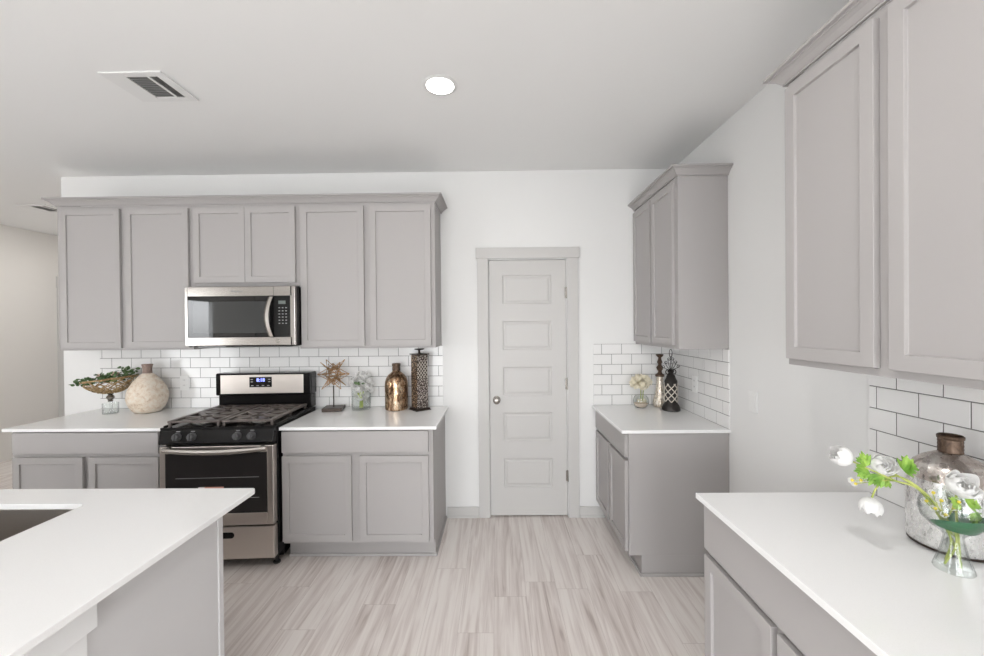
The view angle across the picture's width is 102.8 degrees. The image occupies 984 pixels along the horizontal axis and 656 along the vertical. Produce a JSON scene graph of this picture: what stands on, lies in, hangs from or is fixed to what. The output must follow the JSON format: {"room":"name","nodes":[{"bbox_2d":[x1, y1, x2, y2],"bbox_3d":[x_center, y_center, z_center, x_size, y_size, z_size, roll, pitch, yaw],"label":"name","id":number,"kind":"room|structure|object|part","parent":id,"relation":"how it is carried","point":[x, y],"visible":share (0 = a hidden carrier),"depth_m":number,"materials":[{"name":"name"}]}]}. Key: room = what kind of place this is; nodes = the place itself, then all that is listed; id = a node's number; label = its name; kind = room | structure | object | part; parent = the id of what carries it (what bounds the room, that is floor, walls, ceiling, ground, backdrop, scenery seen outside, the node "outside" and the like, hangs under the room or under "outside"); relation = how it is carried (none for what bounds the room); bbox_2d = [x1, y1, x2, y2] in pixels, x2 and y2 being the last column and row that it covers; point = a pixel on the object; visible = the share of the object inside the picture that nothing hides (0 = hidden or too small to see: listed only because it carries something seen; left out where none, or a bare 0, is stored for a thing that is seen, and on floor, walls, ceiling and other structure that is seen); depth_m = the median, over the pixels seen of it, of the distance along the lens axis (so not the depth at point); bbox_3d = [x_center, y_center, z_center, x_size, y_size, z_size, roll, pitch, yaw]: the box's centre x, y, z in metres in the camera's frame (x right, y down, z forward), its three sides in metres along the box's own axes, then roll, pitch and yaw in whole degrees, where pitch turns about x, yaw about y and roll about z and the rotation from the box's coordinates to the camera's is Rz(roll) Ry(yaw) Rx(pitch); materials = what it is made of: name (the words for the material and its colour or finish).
{"room":"kitchen","nodes":[
{"label":"kitchen","id":0,"kind":"room"},
{"bbox_2d":[0,224,58,461],"bbox_3d":[-5.851,0.216,0.717,0.120,2.799,8.990,-1,0,1],"label":"wall","id":1,"kind":"structure","parent":0,"point":[29,271],"depth_m":4.84,"materials":[{"name":"white paint"}]},
{"bbox_2d":[0,459,704,655],"bbox_3d":[-2.236,1.607,1.589,7.662,0.100,11.400,-1,0,1],"label":"floor","id":2,"kind":"structure","parent":0,"point":[496,585],"depth_m":2.20,"materials":[{"name":"wood"}]},
{"bbox_2d":[12,431,164,488],"bbox_3d":[-2.644,1.113,2.880,1.036,0.877,0.618,-1,0,1],"label":"base cabinet","id":3,"kind":"object","parent":2,"relation":"on","point":[117,459],"visible":0.23,"depth_m":2.57,"materials":[{"name":"grey paint"}]},
{"bbox_3d":[-2.915,1.132,2.584,0.465,0.557,0.020,-1,0,1],"label":"door","id":4,"kind":"part","parent":3,"relation":"part of","materials":[{"name":"grey paint"}]},
{"bbox_3d":[-2.667,0.758,2.579,0.967,0.140,0.020,-1,0,1],"label":"drawer","id":5,"kind":"part","parent":3,"relation":"part of","materials":[{"name":"grey paint"}]},
{"bbox_2d":[2,408,207,431],"bbox_3d":[-2.660,0.664,2.868,1.059,0.020,0.640,-1,0,1],"label":"countertop","id":6,"kind":"structure","parent":3,"relation":"on","point":[107,419],"depth_m":2.73,"materials":[{"name":"stone"}]},
{"bbox_2d":[79,374,138,401],"bbox_3d":[-2.923,0.511,3.005,0.327,0.289,0.327,-1,0,1],"label":"pedestal bowl","id":7,"kind":"object","parent":6,"relation":"on","point":[95,389],"visible":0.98,"depth_m":2.95,"materials":[{"name":"brown"}]},
{"bbox_2d":[69,366,139,386],"bbox_3d":[-2.962,0.369,2.998,0.396,0.158,0.344,-1,0,1],"label":"greenery","id":8,"kind":"object","parent":7,"relation":"in","point":[112,374],"visible":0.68,"depth_m":2.96,"materials":[{"name":"green plant"}]},
{"bbox_2d":[125,364,168,413],"bbox_3d":[-2.667,0.468,3.037,0.258,0.370,0.258,-1,0,1],"label":"clay vase","id":9,"kind":"object","parent":6,"relation":"on","point":[148,393],"visible":1,"depth_m":2.97,"materials":[{"name":"beige ceramic"}]},
{"bbox_3d":[-2.411,1.127,2.578,0.462,0.557,0.020,-1,0,1],"label":"door","id":10,"kind":"part","parent":3,"relation":"part of","materials":[{"name":"grey paint"}]},
{"bbox_2d":[22,516,224,655],"bbox_3d":[-2.094,1.119,1.146,2.176,0.878,0.723,-1,0,1],"label":"kitchen island","id":11,"kind":"object","parent":2,"relation":"on","point":[175,606],"visible":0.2,"depth_m":1.24,"materials":[{"name":"grey paint"}]},
{"bbox_3d":[-2.100,0.729,0.900,2.176,0.094,0.235,-1,0,1],"label":"cap trim","id":12,"kind":"part","parent":11,"relation":"part of","materials":[{"name":"white paint"}]},
{"bbox_2d":[0,488,254,655],"bbox_3d":[-2.096,0.671,1.014,2.273,0.020,1.164,-1,0,1],"label":"island countertop","id":13,"kind":"structure","parent":11,"relation":"on","point":[53,571],"depth_m":1.18,"materials":[{"name":"stone"}]},
{"bbox_2d":[0,509,73,540],"bbox_3d":[-1.892,0.779,1.254,0.793,0.202,0.428,-1,0,1],"label":"sink","id":14,"kind":"object","parent":13,"relation":"in","point":[12,522],"visible":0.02,"depth_m":1.45,"materials":[{"name":"silver metal"}]},
{"bbox_3d":[-1.034,1.109,1.248,0.018,0.878,0.495,-1,0,1],"label":"panel","id":15,"kind":"part","parent":11,"relation":"part of","materials":[{"name":"grey paint"}]},
{"bbox_2d":[158,371,315,563],"bbox_3d":[-1.749,0.948,2.773,0.720,1.192,0.728,-1,0,-3],"label":"gas range","id":16,"kind":"object","parent":2,"relation":"on","point":[236,442],"visible":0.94,"depth_m":2.48,"materials":[{"name":"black metal"}]},
{"bbox_3d":[-1.969,0.682,2.438,0.052,0.052,0.036,-1,-8,-3],"label":"knob","id":17,"kind":"part","parent":16,"relation":"part of","materials":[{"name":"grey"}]},
{"bbox_3d":[-1.879,0.681,2.442,0.052,0.052,0.036,-1,-8,-3],"label":"knob","id":18,"kind":"part","parent":16,"relation":"part of","materials":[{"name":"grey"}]},
{"bbox_3d":[-1.733,0.767,2.441,0.630,0.040,0.066,-1,0,-3],"label":"door handle","id":19,"kind":"part","parent":16,"relation":"part of","materials":[{"name":"silver metal"}]},
{"bbox_3d":[-1.736,0.980,2.488,0.628,0.389,0.036,-1,0,-3],"label":"door glass","id":20,"kind":"part","parent":16,"relation":"part of","materials":[{"name":"black glass"}]},
{"bbox_3d":[-1.736,0.682,2.488,0.698,0.104,0.056,-1,0,-3],"label":"control panel","id":21,"kind":"part","parent":16,"relation":"part of","materials":[{"name":"black metal"}]},
{"bbox_3d":[-1.733,0.997,2.493,0.694,0.502,0.047,-1,0,-3],"label":"oven door","id":22,"kind":"part","parent":16,"relation":"part of","materials":[{"name":"silver metal"}]},
{"bbox_2d":[160,407,310,429],"bbox_3d":[-1.748,0.629,2.761,0.704,0.021,0.565,-1,0,-3],"label":"cooktop","id":23,"kind":"object","parent":16,"relation":"in","point":[291,416],"depth_m":2.54,"materials":[{"name":"black metal"}]},
{"bbox_3d":[-1.604,0.679,2.454,0.052,0.052,0.036,-1,-8,-3],"label":"knob","id":24,"kind":"part","parent":16,"relation":"part of","materials":[{"name":"grey plastic"}]},
{"bbox_3d":[-1.730,1.361,2.497,0.694,0.206,0.048,-1,0,-3],"label":"drawer","id":25,"kind":"part","parent":16,"relation":"part of","materials":[{"name":"silver metal"}]},
{"bbox_3d":[-1.516,0.678,2.458,0.052,0.052,0.036,-1,-8,-3],"label":"knob","id":26,"kind":"part","parent":16,"relation":"part of","materials":[{"name":"grey plastic"}]},
{"bbox_3d":[-1.774,0.435,3.024,0.622,0.144,0.004,-1,0,-3],"label":"guard panel","id":27,"kind":"part","parent":16,"relation":"part of","materials":[{"name":"silver metal"}]},
{"bbox_3d":[-1.762,0.558,3.043,0.638,0.046,0.003,-1,0,-3],"label":"riser trim","id":28,"kind":"part","parent":16,"relation":"part of","materials":[{"name":"black metal"}]},
{"bbox_2d":[281,415,446,555],"bbox_3d":[-0.870,1.097,2.860,0.998,0.877,0.618,-1,0,1],"label":"base cabinet","id":29,"kind":"object","parent":2,"relation":"on","point":[345,492],"visible":0.9,"depth_m":2.56,"materials":[{"name":"grey paint"}]},
{"bbox_3d":[-1.143,1.116,2.563,0.453,0.557,0.020,-1,0,1],"label":"door","id":30,"kind":"part","parent":29,"relation":"part of","materials":[{"name":"grey paint"}]},
{"bbox_3d":[-0.895,0.742,2.558,0.956,0.140,0.020,-1,0,1],"label":"drawer","id":31,"kind":"part","parent":29,"relation":"part of","materials":[{"name":"grey paint"}]},
{"bbox_2d":[279,406,448,429],"bbox_3d":[-0.867,0.648,2.848,1.018,0.020,0.640,-1,0,1],"label":"countertop","id":32,"kind":"structure","parent":29,"relation":"on","point":[349,418],"depth_m":2.71,"materials":[{"name":"stone"}]},
{"bbox_2d":[317,359,348,411],"bbox_3d":[-1.233,0.446,3.046,0.202,0.388,0.201,-1,0,-41],"label":"sculpture","id":33,"kind":"object","parent":32,"relation":"on","point":[328,408],"visible":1,"depth_m":3.03,"materials":[{"name":"brown metal"}]},
{"bbox_2d":[385,363,407,410],"bbox_3d":[-0.749,0.457,3.060,0.176,0.357,0.176,-1,0,1],"label":"glass bottle","id":34,"kind":"object","parent":32,"relation":"on","point":[396,382],"visible":1,"depth_m":2.99,"materials":[{"name":"gold metal"}]},
{"bbox_2d":[409,348,430,411],"bbox_3d":[-0.565,0.399,3.038,0.128,0.470,0.128,-1,0,-39],"label":"candle lantern","id":35,"kind":"object","parent":32,"relation":"on","point":[419,379],"visible":1,"depth_m":3.00,"materials":[{"name":"brown metal"}]},
{"bbox_3d":[-0.600,0.414,3.009,0.002,0.400,0.092,-1,0,-39],"label":"punched panel","id":36,"kind":"part","parent":35,"relation":"part of","materials":[{"name":"brown metal"}]},
{"bbox_3d":[-0.537,0.236,3.002,0.093,0.045,0.002,-1,0,-39],"label":"punched panel","id":37,"kind":"part","parent":35,"relation":"part of","materials":[{"name":"metal"}]},
{"bbox_3d":[-0.535,0.503,3.003,0.093,0.220,0.002,-1,0,-39],"label":"punched panel","id":38,"kind":"part","parent":35,"relation":"part of","materials":[{"name":"metal"}]},
{"bbox_3d":[-1.030,0.563,3.079,0.144,0.150,0.144,-1,0,1],"label":"vase","id":39,"kind":"object","parent":32,"relation":"on","visible":0},
{"bbox_2d":[350,370,373,407],"bbox_3d":[-1.034,0.482,3.079,0.189,0.287,0.135,0,0,21],"label":"bunch","id":40,"kind":"object","parent":39,"relation":"in","point":[364,384],"visible":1,"depth_m":3.07,"materials":[{"name":"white plant"}]},
{"bbox_3d":[-0.866,1.526,2.897,0.998,0.018,0.521,-1,0,1],"label":"shoe molding","id":41,"kind":"part","parent":29,"relation":"part of","materials":[{"name":"grey paint"}]},
{"bbox_3d":[-0.639,1.111,2.558,0.450,0.557,0.020,-1,0,1],"label":"door","id":42,"kind":"part","parent":29,"relation":"part of","materials":[{"name":"grey paint"}]},
{"bbox_2d":[596,412,728,576],"bbox_3d":[1.135,1.079,2.769,0.632,0.877,0.756,-1,0,1],"label":"base cabinet","id":43,"kind":"object","parent":2,"relation":"on","point":[647,485],"visible":0.88,"depth_m":2.40,"materials":[{"name":"grey paint"}]},
{"bbox_3d":[0.831,1.095,2.963,0.020,0.557,0.330,-1,0,1],"label":"door","id":44,"kind":"part","parent":43,"relation":"part of","materials":[{"name":"grey paint"}]},
{"bbox_3d":[0.826,0.725,2.771,0.020,0.140,0.710,-1,0,1],"label":"drawer","id":45,"kind":"part","parent":43,"relation":"part of","materials":[{"name":"grey paint"}]},
{"bbox_3d":[0.827,1.097,2.588,0.020,0.557,0.340,-1,0,1],"label":"door","id":46,"kind":"part","parent":43,"relation":"part of","materials":[{"name":"grey paint"}]},
{"bbox_3d":[1.174,1.508,2.771,0.535,0.018,0.756,-1,0,1],"label":"shoe molding","id":47,"kind":"part","parent":43,"relation":"part of","materials":[{"name":"grey paint"}]},
{"bbox_2d":[592,405,730,433],"bbox_3d":[1.119,0.630,2.764,0.659,0.020,0.762,-1,0,1],"label":"countertop","id":48,"kind":"structure","parent":43,"relation":"on","point":[627,419],"depth_m":2.61,"materials":[{"name":"stone"}]},
{"bbox_2d":[634,402,647,407],"bbox_3d":[1.146,0.571,3.035,0.118,0.093,0.118,-1,0,1],"label":"vase","id":49,"kind":"object","parent":48,"relation":"on","point":[639,405],"visible":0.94,"depth_m":3.00,"materials":[{"name":"clear glass"}]},
{"bbox_2d":[629,374,652,402],"bbox_3d":[1.145,0.468,3.034,0.177,0.224,0.126,-1,0,1],"label":"bunch","id":50,"kind":"object","parent":49,"relation":"on","point":[635,382],"visible":1,"depth_m":3.01,"materials":[{"name":"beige plant"}]},
{"bbox_2d":[653,354,664,406],"bbox_3d":[1.307,0.412,3.070,0.106,0.408,0.106,-1,0,1],"label":"bottle","id":51,"kind":"object","parent":48,"relation":"on","point":[658,401],"visible":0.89,"depth_m":3.05,"materials":[{"name":"silver glass"}]},
{"bbox_2d":[662,349,680,411],"bbox_3d":[1.328,0.389,2.926,0.130,0.456,0.130,-1,0,-44],"label":"vase","id":52,"kind":"object","parent":48,"relation":"on","point":[671,404],"visible":1,"depth_m":2.90,"materials":[{"name":"black metal"}]},
{"bbox_2d":[704,506,876,655],"bbox_3d":[1.116,1.090,1.091,0.632,0.877,0.800,-1,0,1],"label":"base cabinet","id":53,"kind":"object","parent":2,"relation":"on","point":[752,608],"visible":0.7,"depth_m":1.20,"materials":[{"name":"grey paint"}]},
{"bbox_3d":[0.812,1.121,1.310,0.020,0.526,0.363,-1,0,1],"label":"door","id":54,"kind":"part","parent":53,"relation":"part of","materials":[{"name":"grey paint"}]},
{"bbox_3d":[0.808,1.123,0.905,0.020,0.526,0.400,-1,0,1],"label":"door","id":55,"kind":"part","parent":53,"relation":"part of","materials":[{"name":"grey paint"}]},
{"bbox_3d":[1.107,1.094,0.301,0.632,0.877,0.780,-1,0,1],"label":"base cabinet","id":56,"kind":"object","parent":2,"relation":"on","visible":0},
{"bbox_2d":[696,492,983,655],"bbox_3d":[1.096,0.643,0.696,0.659,0.020,1.602,-1,0,1],"label":"countertop","id":57,"kind":"structure","parent":56,"relation":"on","point":[892,592],"depth_m":1.03,"materials":[{"name":"stone"}]},
{"bbox_2d":[905,432,983,562],"bbox_3d":[1.319,0.468,1.132,0.182,0.319,0.182,-1,0,1],"label":"glass jug","id":58,"kind":"object","parent":57,"relation":"on","point":[933,466],"visible":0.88,"depth_m":1.10,"materials":[{"name":"silver metal"}]},
{"bbox_2d":[916,495,983,566],"bbox_3d":[1.199,0.537,1.022,0.131,0.186,0.131,-1,0,1],"label":"glass vase","id":59,"kind":"object","parent":57,"relation":"on","point":[963,526],"visible":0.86,"depth_m":0.99,"materials":[{"name":"green glass"}]},
{"bbox_2d":[829,446,962,564],"bbox_3d":[1.104,0.480,1.086,0.267,0.273,0.059,0,0,30],"label":"ranunculus","id":60,"kind":"object","parent":59,"relation":"in","point":[839,455],"visible":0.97,"depth_m":1.11,"materials":[{"name":"white plant"}]},
{"bbox_2d":[847,477,961,535],"bbox_3d":[1.111,0.482,1.069,0.218,0.121,0.030,0,0,37],"label":"sprig","id":61,"kind":"object","parent":59,"relation":"in","point":[943,515],"visible":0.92,"depth_m":1.03,"materials":[{"name":"white plant"}]},
{"bbox_2d":[858,475,957,563],"bbox_3d":[1.129,0.512,1.079,0.187,0.209,0.056,0,0,29],"label":"ranunculus","id":62,"kind":"object","parent":59,"relation":"in","point":[869,505],"visible":0.98,"depth_m":1.09,"materials":[{"name":"white plant"}]},
{"bbox_2d":[870,454,951,559],"bbox_3d":[1.136,0.484,1.073,0.155,0.266,0.049,0,0,26],"label":"ranunculus","id":63,"kind":"object","parent":59,"relation":"in","point":[886,465],"visible":0.99,"depth_m":1.08,"materials":[{"name":"white plant"}]},
{"bbox_2d":[944,470,982,568],"bbox_3d":[1.215,0.494,1.014,0.067,0.244,0.074,0,0,34],"label":"ranunculus","id":64,"kind":"object","parent":59,"relation":"in","point":[964,485],"visible":0.98,"depth_m":1.01,"materials":[{"name":"white plant"}]},
{"bbox_3d":[1.207,0.519,1.020,0.010,0.195,0.049,0,0,41],"label":"stem","id":65,"kind":"part","parent":64,"relation":"part of","materials":[{"name":"green plant"}]},
{"bbox_2d":[61,169,668,516],"bbox_3d":[-1.019,0.146,3.227,4.938,2.779,0.120,-1,0,1],"label":"wall","id":66,"kind":"structure","parent":0,"point":[588,210],"depth_m":3.15,"materials":[{"name":"white paint"}]},
{"bbox_2d":[57,205,205,350],"bbox_3d":[-2.687,-0.362,3.019,0.995,1.054,0.324,-1,0,1],"label":"upper cabinet","id":67,"kind":"object","parent":66,"relation":"attached to","point":[125,272],"visible":0.88,"depth_m":2.87,"materials":[{"name":"grey paint"}]},
{"bbox_3d":[-2.932,-0.355,2.870,0.438,1.016,0.020,-1,0,1],"label":"door","id":68,"kind":"part","parent":67,"relation":"part of","materials":[{"name":"grey paint"}]},
{"bbox_3d":[-2.441,-0.360,2.864,0.465,1.016,0.020,-1,0,1],"label":"door","id":69,"kind":"part","parent":67,"relation":"part of","materials":[{"name":"grey paint"}]},
{"bbox_2d":[41,192,446,213],"bbox_3d":[-1.805,-0.924,2.987,2.881,0.051,0.359,-1,0,1],"label":"crown molding","id":70,"kind":"structure","parent":66,"relation":"attached to","point":[436,197],"depth_m":2.83,"materials":[{"name":"grey paint"}]},
{"bbox_2d":[192,204,299,286],"bbox_3d":[-1.800,-0.600,3.007,0.783,0.596,0.324,-1,0,1],"label":"upper cabinet","id":71,"kind":"object","parent":66,"relation":"attached to","point":[247,245],"visible":0.85,"depth_m":2.85,"materials":[{"name":"grey paint"}]},
{"bbox_3d":[-1.986,-0.598,2.857,0.376,0.548,0.020,-1,0,1],"label":"door","id":72,"kind":"part","parent":71,"relation":"part of","materials":[{"name":"grey paint"}]},
{"bbox_2d":[185,286,301,347],"bbox_3d":[-1.783,-0.074,2.949,0.784,0.432,0.442,-1,0,1],"label":"microwave","id":73,"kind":"object","parent":71,"relation":"attached to","point":[251,316],"visible":0.99,"depth_m":2.78,"materials":[{"name":"silver metal"}]},
{"bbox_3d":[-1.569,-0.076,2.753,0.030,0.282,0.057,0,0,29],"label":"door handle","id":74,"kind":"part","parent":73,"relation":"part of","materials":[{"name":"silver metal"}]},
{"bbox_3d":[-1.613,-0.601,2.853,0.366,0.548,0.020,-1,0,1],"label":"door","id":75,"kind":"part","parent":71,"relation":"part of","materials":[{"name":"grey paint"}]},
{"bbox_2d":[99,345,443,408],"bbox_3d":[-1.791,0.401,3.172,2.789,0.488,0.008,-1,0,1],"label":"tile backsplash","id":76,"kind":"structure","parent":66,"relation":"attached to","point":[202,366],"depth_m":3.17,"materials":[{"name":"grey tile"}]},
{"bbox_2d":[180,376,188,389],"bbox_3d":[-2.490,0.449,3.173,0.072,0.118,0.008,-1,0,1],"label":"electrical outlet","id":77,"kind":"object","parent":76,"relation":"attached to","point":[184,380],"visible":1,"depth_m":3.17,"materials":[{"name":"white plastic"}]},
{"bbox_2d":[299,202,441,348],"bbox_3d":[-0.911,-0.379,2.998,0.991,1.054,0.324,-1,0,1],"label":"upper cabinet","id":78,"kind":"object","parent":66,"relation":"attached to","point":[370,273],"visible":1,"depth_m":2.85,"materials":[{"name":"grey paint"}]},
{"bbox_3d":[-1.159,-0.371,2.849,0.458,1.016,0.020,-1,0,1],"label":"door","id":79,"kind":"part","parent":78,"relation":"part of","materials":[{"name":"grey paint"}]},
{"bbox_3d":[-0.666,-0.376,2.844,0.441,1.016,0.020,-1,0,1],"label":"door","id":80,"kind":"part","parent":78,"relation":"part of","materials":[{"name":"grey paint"}]},
{"bbox_2d":[447,506,604,517],"bbox_3d":[0.268,1.481,3.150,1.264,0.085,0.020,-1,0,1],"label":"baseboard","id":81,"kind":"structure","parent":66,"relation":"attached to","point":[585,511],"depth_m":3.15,"materials":[{"name":"grey paint"}]},
{"bbox_2d":[476,247,579,517],"bbox_3d":[0.286,0.443,3.141,0.825,2.162,0.103,-1,0,1],"label":"door","id":82,"kind":"structure","parent":66,"relation":"in","point":[526,347],"depth_m":3.16,"materials":[{"name":"grey paint"}]},
{"bbox_3d":[0.033,0.581,3.127,0.062,0.062,0.068,-1,0,1],"label":"knob","id":83,"kind":"part","parent":82,"relation":"part of","materials":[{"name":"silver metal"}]},
{"bbox_2d":[593,344,672,404],"bbox_3d":[1.124,0.374,3.139,0.637,0.488,0.008,-1,0,1],"label":"tile backsplash","id":84,"kind":"structure","parent":66,"relation":"attached to","point":[614,366],"depth_m":3.14,"materials":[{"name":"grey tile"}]},
{"bbox_2d":[0,0,849,235],"bbox_3d":[-2.187,-1.283,1.646,7.512,0.120,11.250,-1,0,1],"label":"ceiling","id":85,"kind":"structure","parent":0,"point":[279,86],"depth_m":1.98,"materials":[{"name":"white paint"}]},
{"bbox_2d":[15,204,57,212],"bbox_3d":[-4.566,-1.212,4.003,0.300,0.008,0.250,-1,0,1],"label":"ceiling vent","id":86,"kind":"object","parent":85,"relation":"in","point":[44,208],"visible":0.76,"depth_m":3.97,"materials":[{"name":"white plastic"}]},
{"bbox_2d":[98,71,198,101],"bbox_3d":[-1.741,-1.225,2.004,0.305,0.008,0.245,-1,0,1],"label":"ceiling vent","id":87,"kind":"object","parent":85,"relation":"in","point":[147,86],"visible":1,"depth_m":1.99,"materials":[{"name":"white plastic"}]},
{"bbox_2d":[423,74,456,95],"bbox_3d":[-0.269,-1.240,2.014,0.176,0.006,0.176,-1,0,1],"label":"recessed light","id":88,"kind":"object","parent":85,"relation":"in","point":[441,85],"visible":1,"depth_m":2.01,"materials":[{"name":"white plastic"}]},
{"bbox_2d":[673,0,890,492],"bbox_3d":[1.491,0.133,1.588,0.120,2.779,11.100,-1,0,1],"label":"wall","id":89,"kind":"structure","parent":0,"point":[804,411],"depth_m":2.04,"materials":[{"name":"white paint"}]},
{"bbox_2d":[628,163,732,210],"bbox_3d":[1.253,-0.950,2.732,0.359,0.051,0.800,-1,0,1],"label":"crown molding","id":90,"kind":"structure","parent":89,"relation":"attached to","point":[706,169],"depth_m":2.38,"materials":[{"name":"grey paint"}]},
{"bbox_2d":[633,176,728,348],"bbox_3d":[1.276,-0.398,2.764,0.324,1.054,0.745,-1,0,1],"label":"upper cabinet","id":91,"kind":"object","parent":89,"relation":"attached to","point":[680,234],"visible":1,"depth_m":2.40,"materials":[{"name":"grey paint"}]},
{"bbox_3d":[1.127,-0.397,2.958,0.020,1.009,0.331,-1,0,1],"label":"door","id":92,"kind":"part","parent":91,"relation":"part of","materials":[{"name":"grey paint"}]},
{"bbox_3d":[1.122,-0.394,2.599,0.020,1.009,0.326,-1,0,1],"label":"door","id":93,"kind":"part","parent":91,"relation":"part of","materials":[{"name":"grey paint"}]},
{"bbox_2d":[673,349,729,428],"bbox_3d":[1.442,0.373,2.763,0.008,0.488,0.755,-1,0,1],"label":"tile backsplash","id":94,"kind":"structure","parent":89,"relation":"attached to","point":[711,367],"depth_m":2.64,"materials":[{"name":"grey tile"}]},
{"bbox_2d":[692,375,697,392],"bbox_3d":[1.435,0.402,2.790,0.008,0.118,0.072,-1,0,1],"label":"electrical outlet","id":95,"kind":"object","parent":94,"relation":"attached to","point":[694,378],"visible":1,"depth_m":2.78,"materials":[{"name":"white plastic"}]},
{"bbox_2d":[749,390,757,413],"bbox_3d":[1.436,0.409,2.166,0.008,0.118,0.072,-1,0,1],"label":"light switch","id":96,"kind":"object","parent":89,"relation":"attached to","point":[753,396],"visible":1,"depth_m":2.16,"materials":[{"name":"white plastic"}]},
{"bbox_2d":[763,0,889,86],"bbox_3d":[1.230,-0.938,0.695,0.359,0.051,1.691,-1,0,1],"label":"crown molding","id":97,"kind":"structure","parent":89,"relation":"attached to","point":[854,13],"depth_m":1.28,"materials":[{"name":"grey paint"}]},
{"bbox_2d":[785,0,983,389],"bbox_3d":[1.257,-0.387,1.092,0.324,1.054,0.790,-1,0,1],"label":"upper cabinet","id":98,"kind":"object","parent":89,"relation":"attached to","point":[884,133],"visible":1,"depth_m":1.08,"materials":[{"name":"grey paint"}]},
{"bbox_3d":[1.108,-0.387,1.304,0.020,1.007,0.346,-1,0,1],"label":"door","id":99,"kind":"part","parent":98,"relation":"part of","materials":[{"name":"grey paint"}]},
{"bbox_3d":[1.103,-0.385,0.901,0.020,1.007,0.376,-1,0,1],"label":"door","id":100,"kind":"part","parent":98,"relation":"part of","materials":[{"name":"grey paint"}]},
{"bbox_2d":[869,375,983,507],"bbox_3d":[1.418,0.386,0.664,0.008,0.488,1.648,-1,0,1],"label":"tile backsplash","id":101,"kind":"structure","parent":89,"relation":"attached to","point":[906,416],"depth_m":1.32,"materials":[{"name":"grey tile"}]},
{"bbox_3d":[-4.852,0.169,5.261,2.774,2.779,0.120,-1,0,1],"label":"wall","id":102,"kind":"structure","parent":0,"visible":0},
{"bbox_2d":[56,276,64,416],"bbox_3d":[-5.237,0.442,5.189,1.000,2.240,0.036,-1,0,1],"label":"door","id":103,"kind":"structure","parent":102,"relation":"in","point":[61,402],"depth_m":5.18,"materials":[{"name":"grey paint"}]}
]}

